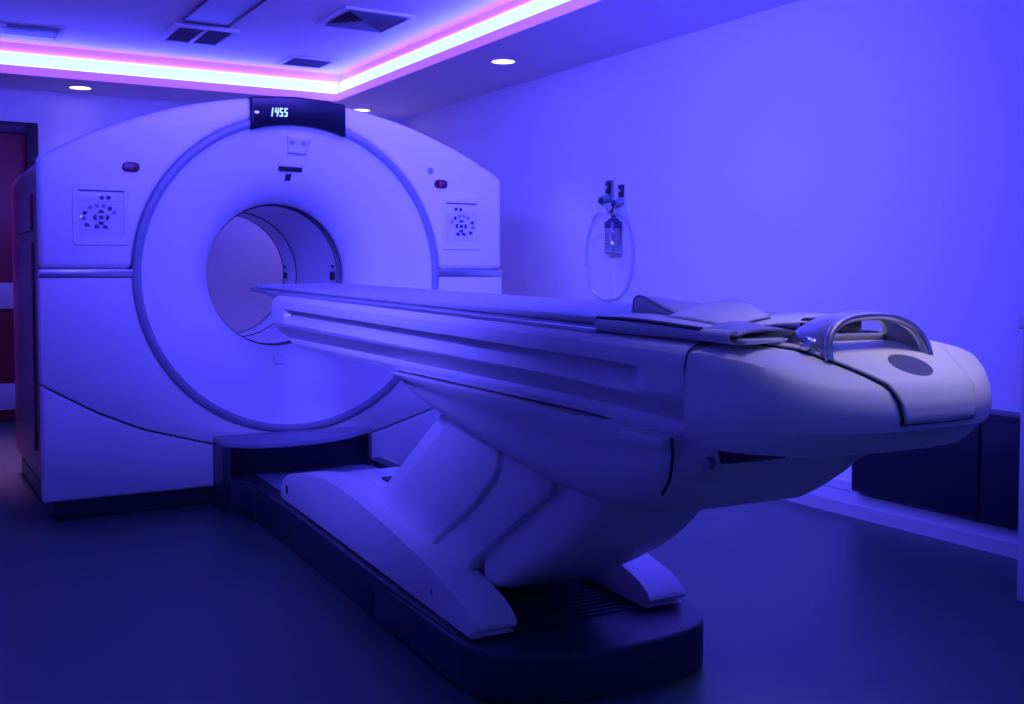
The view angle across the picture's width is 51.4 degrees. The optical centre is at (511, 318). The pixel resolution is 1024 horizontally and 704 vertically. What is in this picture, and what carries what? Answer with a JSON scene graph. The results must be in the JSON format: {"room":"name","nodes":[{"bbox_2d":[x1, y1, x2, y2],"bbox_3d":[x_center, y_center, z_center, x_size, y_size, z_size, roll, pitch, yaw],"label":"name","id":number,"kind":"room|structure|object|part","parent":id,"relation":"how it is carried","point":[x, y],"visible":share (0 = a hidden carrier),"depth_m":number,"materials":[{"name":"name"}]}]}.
{"room":"radiology room","nodes":[
{"label":"radiology room","id":0,"kind":"room"},
{"bbox_2d":[0,87,402,332],"bbox_3d":[-3.290,-0.571,7.882,5.390,2.620,0.100,-1,3,-30],"label":"wall","id":1,"kind":"structure","parent":0,"point":[242,256],"depth_m":8.37,"materials":[{"name":"paint"}]},
{"bbox_2d":[0,121,38,420],"bbox_3d":[-3.893,-0.323,7.503,1.035,2.157,0.164,-1,3,-30],"label":"door","id":2,"kind":"structure","parent":1,"relation":"in","point":[19,152],"depth_m":7.64,"materials":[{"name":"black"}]},
{"bbox_3d":[-3.885,0.570,7.528,0.867,0.190,0.008,-1,3,-30],"label":"kick plate","id":3,"kind":"part","parent":2,"relation":"part of","materials":[{"name":"white"}]},
{"bbox_3d":[-3.902,-0.324,7.517,1.035,2.157,0.130,-1,3,-30],"label":"frame","id":4,"kind":"part","parent":2,"relation":"part of","materials":[{"name":"black"}]},
{"bbox_2d":[0,0,512,74],"bbox_3d":[-0.717,-1.738,3.423,5.590,0.100,10.300,-1,3,-30],"label":"ceiling","id":5,"kind":"structure","parent":0,"point":[274,31],"depth_m":6.69,"materials":[{"name":"paint"}]},
{"bbox_2d":[0,23,64,40],"bbox_3d":[-3.069,-1.824,6.774,0.370,0.020,0.300,-1,3,-30],"label":"ceiling vent","id":6,"kind":"object","parent":5,"relation":"in","point":[10,29],"visible":1,"depth_m":6.74,"materials":[{"name":"grey metal"}]},
{"bbox_2d":[158,22,239,46],"bbox_3d":[-2.026,-1.828,6.862,0.400,0.020,0.500,-1,3,-30],"label":"ceiling vent","id":7,"kind":"object","parent":5,"relation":"in","point":[185,33],"visible":1,"depth_m":6.83,"materials":[{"name":"metal"}]},
{"bbox_2d":[182,0,266,27],"bbox_3d":[-1.586,-1.793,6.031,0.290,0.018,1.200,-1,3,-30],"label":"ceiling panel","id":8,"kind":"object","parent":5,"relation":"attached to","point":[219,13],"visible":1,"depth_m":6.25,"materials":[{"name":"grey plastic"}]},
{"bbox_2d":[277,55,337,68],"bbox_3d":[-1.498,-1.872,7.772,0.350,0.012,0.340,-1,3,-30],"label":"ceiling vent","id":9,"kind":"object","parent":5,"relation":"in","point":[296,61],"visible":1,"depth_m":7.75,"materials":[{"name":"metal"}]},
{"bbox_2d":[318,6,414,32],"bbox_3d":[-0.888,-1.809,6.462,0.440,0.024,0.480,-1,3,-30],"label":"ceiling vent","id":10,"kind":"object","parent":5,"relation":"in","point":[348,17],"visible":1,"depth_m":6.43,"materials":[{"name":"metal"}]},
{"bbox_3d":[-0.888,-1.807,6.462,0.076,0.020,0.096,-1,3,-30],"label":"blade","id":11,"kind":"part","parent":10,"relation":"part of","materials":[{"name":"grey metal"}]},
{"bbox_3d":[-0.888,-1.807,6.462,0.136,0.020,0.160,-1,3,-30],"label":"blade","id":12,"kind":"part","parent":10,"relation":"part of","materials":[{"name":"grey metal"}]},
{"bbox_3d":[-0.888,-1.807,6.462,0.196,0.020,0.224,-1,3,-30],"label":"blade","id":13,"kind":"part","parent":10,"relation":"part of","materials":[{"name":"grey metal"}]},
{"bbox_3d":[-0.888,-1.807,6.462,0.316,0.020,0.352,-1,3,-30],"label":"blade","id":14,"kind":"part","parent":10,"relation":"part of","materials":[{"name":"grey metal"}]},
{"bbox_3d":[-0.888,-1.807,6.462,0.256,0.020,0.288,-1,3,-30],"label":"blade","id":15,"kind":"part","parent":10,"relation":"part of","materials":[{"name":"grey metal"}]},
{"bbox_2d":[0,420,1023,703],"bbox_3d":[-0.717,0.979,3.542,5.590,0.100,10.300,-1,3,-30],"label":"floor","id":16,"kind":"structure","parent":0,"point":[796,603],"depth_m":3.33,"materials":[{"name":"plastic"}]},
{"bbox_2d":[11,96,501,519],"bbox_3d":[-1.378,-0.122,5.693,2.276,1.913,1.429,-1,3,-30],"label":"gantry","id":17,"kind":"object","parent":16,"relation":"on","point":[128,371],"visible":0.91,"depth_m":4.95,"materials":[{"name":"grey plastic"}]},
{"bbox_3d":[-2.338,-0.495,5.103,0.022,0.170,0.660,-1,3,-30],"label":"flank panel","id":18,"kind":"part","parent":17,"relation":"part of","materials":[{"name":"red"}]},
{"bbox_3d":[-2.379,0.116,5.199,0.022,0.960,0.820,-1,3,-30],"label":"flank panel","id":19,"kind":"part","parent":17,"relation":"part of","materials":[{"name":"red"}]},
{"bbox_3d":[-1.794,-0.454,4.646,0.238,0.267,0.010,-1,3,-30],"label":"control panel","id":20,"kind":"part","parent":17,"relation":"part of","materials":[{"name":"white plastic"}]},
{"bbox_2d":[122,162,139,171],"bbox_3d":[-1.684,-0.670,4.698,0.074,0.044,0.014,-1,3,-30],"label":"switch","id":21,"kind":"object","parent":17,"relation":"attached to","point":[126,166],"depth_m":4.69,"materials":[{"name":"red"}]},
{"bbox_3d":[-1.050,0.520,5.158,2.274,0.507,0.051,-1,3,-30],"label":"kick panel","id":22,"kind":"part","parent":17,"relation":"part of","materials":[{"name":"white plastic"}]},
{"bbox_3d":[-1.041,-0.208,5.117,1.516,1.516,0.066,-1,3,-30],"label":"ring trim","id":23,"kind":"part","parent":17,"relation":"part of","materials":[{"name":"blue"}]},
{"bbox_3d":[-1.031,-0.966,5.088,0.467,0.173,0.090,-1,3,-30],"label":"display panel","id":24,"kind":"part","parent":17,"relation":"part of","materials":[{"name":"black"}]},
{"bbox_3d":[-1.033,-0.836,5.121,0.120,0.090,0.045,-1,3,-30],"label":"speaker plate","id":25,"kind":"part","parent":17,"relation":"part of","materials":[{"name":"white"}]},
{"bbox_2d":[434,180,447,187],"bbox_3d":[-0.366,-0.691,5.468,0.074,0.044,0.014,-1,3,-30],"label":"switch","id":26,"kind":"object","parent":17,"relation":"attached to","point":[437,183],"depth_m":5.46,"materials":[{"name":"red"}]},
{"bbox_3d":[-0.267,-0.492,5.537,0.231,0.270,0.010,-1,3,-30],"label":"control panel","id":27,"kind":"part","parent":17,"relation":"part of","materials":[{"name":"white plastic"}]},
{"bbox_2d":[213,287,991,703],"bbox_3d":[-0.172,0.424,3.499,0.833,1.014,3.807,-1,3,-28],"label":"table","id":28,"kind":"object","parent":16,"relation":"on","point":[508,550],"visible":0.9,"depth_m":2.68,"materials":[{"name":"grey plastic"}]},
{"bbox_3d":[-1.306,0.724,4.820,0.035,0.299,0.196,-1,3,-28],"label":"dock post","id":29,"kind":"part","parent":28,"relation":"part of","materials":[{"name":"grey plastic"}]},
{"bbox_3d":[-0.696,0.833,3.894,0.070,0.162,2.470,-1,3,-28],"label":"rail","id":30,"kind":"part","parent":28,"relation":"part of","materials":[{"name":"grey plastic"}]},
{"bbox_3d":[-0.698,0.707,5.221,0.034,0.299,0.054,-1,3,-28],"label":"dock post","id":31,"kind":"part","parent":28,"relation":"part of","materials":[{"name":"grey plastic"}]},
{"bbox_3d":[-0.111,0.820,4.202,0.070,0.162,2.470,-1,3,-28],"label":"rail","id":32,"kind":"part","parent":28,"relation":"part of","materials":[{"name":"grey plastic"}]},
{"bbox_3d":[-0.464,0.690,3.553,0.125,0.206,1.815,-1,3,-28],"label":"lift arm","id":33,"kind":"part","parent":28,"relation":"part of","materials":[{"name":"white plastic"}]},
{"bbox_3d":[-0.090,0.450,3.341,0.394,0.435,0.797,-1,3,-28],"label":"plate","id":34,"kind":"part","parent":28,"relation":"part of","materials":[{"name":"white plastic"}]},
{"bbox_3d":[-0.026,0.463,3.221,0.452,0.479,0.814,-1,3,-28],"label":"plate","id":35,"kind":"part","parent":28,"relation":"part of","materials":[{"name":"white plastic"}]},
{"bbox_2d":[256,283,634,323],"bbox_3d":[-0.305,-0.078,3.727,0.492,0.059,3.080,-1,3,-28],"label":"table top","id":36,"kind":"object","parent":28,"relation":"on","point":[559,309],"visible":0.69,"depth_m":3.13,"materials":[{"name":"grey plastic"}]},
{"bbox_3d":[0.112,0.504,2.960,0.416,0.500,0.806,-1,3,-28],"label":"plate","id":37,"kind":"part","parent":28,"relation":"part of","materials":[{"name":"white plastic"}]},
{"bbox_3d":[0.093,0.883,3.104,0.745,0.130,0.866,-1,3,-28],"label":"foot plate","id":38,"kind":"part","parent":28,"relation":"part of","materials":[{"name":"grey plastic"}]},
{"bbox_3d":[0.018,0.679,3.807,0.125,0.206,1.815,-1,3,-28],"label":"lift arm","id":39,"kind":"part","parent":28,"relation":"part of","materials":[{"name":"white plastic"}]},
{"bbox_2d":[595,295,876,344],"bbox_3d":[0.472,-0.006,2.168,0.480,0.078,0.542,-1,3,-28],"label":"pad","id":40,"kind":"object","parent":28,"relation":"on","point":[723,320],"visible":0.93,"depth_m":2.09,"materials":[{"name":"white fabric"}]},
{"bbox_3d":[0.519,0.045,1.857,0.024,0.027,0.027,-1,3,-28],"label":"handle knob","id":41,"kind":"part","parent":28,"relation":"part of","materials":[{"name":"silver metal"}]},
{"bbox_3d":[0.626,0.027,1.936,0.259,0.084,0.119,-1,3,-28],"label":"handle","id":42,"kind":"part","parent":28,"relation":"part of","materials":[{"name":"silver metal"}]},
{"bbox_2d":[852,409,1020,527],"bbox_3d":[2.223,0.606,3.669,0.159,0.425,2.580,-1,3,-30],"label":"base cabinet","id":43,"kind":"object","parent":16,"relation":"on","point":[976,476],"visible":0.59,"depth_m":4.24,"materials":[{"name":"black"}]},
{"bbox_3d":[1.677,0.582,4.458,0.013,0.385,0.635,-1,3,-30],"label":"door","id":44,"kind":"part","parent":43,"relation":"part of","materials":[{"name":"black"}]},
{"bbox_3d":[2.005,0.606,3.898,0.013,0.385,0.635,-1,3,-30],"label":"door","id":45,"kind":"part","parent":43,"relation":"part of","materials":[{"name":"black"}]},
{"bbox_2d":[1017,317,1023,601],"bbox_3d":[2.069,0.474,3.242,0.480,0.935,0.850,-1,3,-30],"label":"base cabinet","id":46,"kind":"object","parent":16,"relation":"on","point":[1020,559],"visible":1,"depth_m":3.47,"materials":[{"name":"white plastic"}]},
{"bbox_2d":[1018,317,1023,328],"bbox_3d":[2.069,0.026,3.223,0.480,0.038,0.850,-1,3,-30],"label":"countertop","id":47,"kind":"structure","parent":46,"relation":"on","point":[1020,320],"depth_m":3.46,"materials":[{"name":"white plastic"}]},
{"bbox_3d":[1.863,0.477,3.128,0.009,0.820,0.780,-1,3,-30],"label":"door","id":48,"kind":"part","parent":46,"relation":"part of","materials":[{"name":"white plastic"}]},
{"bbox_2d":[403,0,1023,481],"bbox_3d":[1.628,-0.442,4.910,0.100,2.620,10.200,-1,3,-30],"label":"wall","id":49,"kind":"structure","parent":0,"point":[809,156],"depth_m":5.20,"materials":[{"name":"paint"}]},
{"bbox_2d":[67,85,92,89],"bbox_3d":[-3.081,-1.647,7.586,0.170,0.006,0.170,-1,3,-30],"label":"recessed light","id":50,"kind":"object","parent":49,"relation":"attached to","point":[77,87],"visible":1,"depth_m":7.57,"materials":[{"name":"paint"}]},
{"bbox_2d":[0,49,337,100],"bbox_3d":[-3.323,-1.711,7.105,4.560,0.163,0.072,-1,3,-30],"label":"light","id":51,"kind":"object","parent":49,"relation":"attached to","point":[11,61],"visible":1,"depth_m":7.57,"materials":[{"name":"grey plastic"}]},
{"bbox_2d":[353,108,370,111],"bbox_3d":[-1.227,-1.692,8.634,0.170,0.006,0.170,-1,3,-30],"label":"recessed light","id":52,"kind":"object","parent":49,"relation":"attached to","point":[357,109],"visible":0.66,"depth_m":8.60,"materials":[{"name":"paint"}]},
{"bbox_2d":[0,0,798,118],"bbox_3d":[-0.717,-1.578,3.430,5.390,0.220,10.100,-1,3,-30],"label":"ceiling","id":53,"kind":"structure","parent":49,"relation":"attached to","point":[602,29],"depth_m":6.82,"materials":[{"name":"paint"}]},
{"bbox_2d":[336,0,600,100],"bbox_3d":[1.019,-1.585,4.216,0.072,0.163,9.304,-1,3,-30],"label":"light","id":54,"kind":"object","parent":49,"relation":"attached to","point":[531,13],"visible":1,"depth_m":6.42,"materials":[{"name":"grey plastic"}]},
{"bbox_2d":[490,58,516,63],"bbox_3d":[-0.054,-1.605,6.639,0.170,0.006,0.170,-1,3,-30],"label":"recessed light","id":55,"kind":"object","parent":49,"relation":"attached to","point":[498,60],"visible":1,"depth_m":6.64,"materials":[{"name":"paint"}]},
{"bbox_2d":[598,179,613,203],"bbox_3d":[0.577,-0.778,6.537,0.059,0.149,0.093,-1,3,-30],"label":"gas valve","id":56,"kind":"object","parent":49,"relation":"attached to","point":[609,184],"visible":0.96,"depth_m":6.52,"materials":[{"name":"blue"}]},
{"bbox_3d":[0.556,-0.729,6.564,0.048,0.048,0.028,-1,3,-30],"label":"knob","id":57,"kind":"part","parent":56,"relation":"part of","materials":[{"name":"blue"}]},
{"bbox_3d":[0.604,-0.788,6.539,0.010,0.130,0.070,-1,3,-30],"label":"wall plate","id":58,"kind":"part","parent":56,"relation":"part of","materials":[{"name":"blue"}]},
{"bbox_2d":[611,182,628,215],"bbox_3d":[0.651,-0.723,6.414,0.059,0.200,0.113,-1,3,-30],"label":"gas valve","id":59,"kind":"object","parent":49,"relation":"attached to","point":[622,201],"visible":0.89,"depth_m":6.40,"materials":[{"name":"white plastic"}]},
{"bbox_2d":[604,203,621,253],"bbox_3d":[0.613,-0.543,6.435,0.106,0.311,0.113,0,3,-10],"label":"bottle","id":60,"kind":"object","parent":59,"relation":"hanging from","point":[612,226],"visible":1,"depth_m":6.40,"materials":[{"name":"clear plastic"}]},
{"bbox_2d":[585,212,633,300],"bbox_3d":[0.572,-0.378,6.533,0.064,0.545,0.505,-1,3,-30],"label":"tube","id":61,"kind":"object","parent":60,"relation":"attached to","point":[607,213],"visible":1,"depth_m":6.46,"materials":[{"name":"white"}]},
{"bbox_3d":[0.613,-0.574,6.437,0.106,0.059,0.106,-1,3,-30],"label":"lid","id":62,"kind":"part","parent":60,"relation":"part of","materials":[{"name":"blue"}]},
{"bbox_3d":[0.672,-0.723,6.425,0.010,0.200,0.110,-1,3,-30],"label":"wall plate","id":63,"kind":"part","parent":59,"relation":"part of","materials":[{"name":"white plastic"}]},
{"bbox_2d":[783,478,1017,558],"bbox_3d":[1.527,0.820,4.848,0.192,0.105,10.100,-1,3,-30],"label":"trim","id":64,"kind":"structure","parent":49,"relation":"attached to","point":[996,539],"depth_m":4.45,"materials":[{"name":"grey"}]}
]}

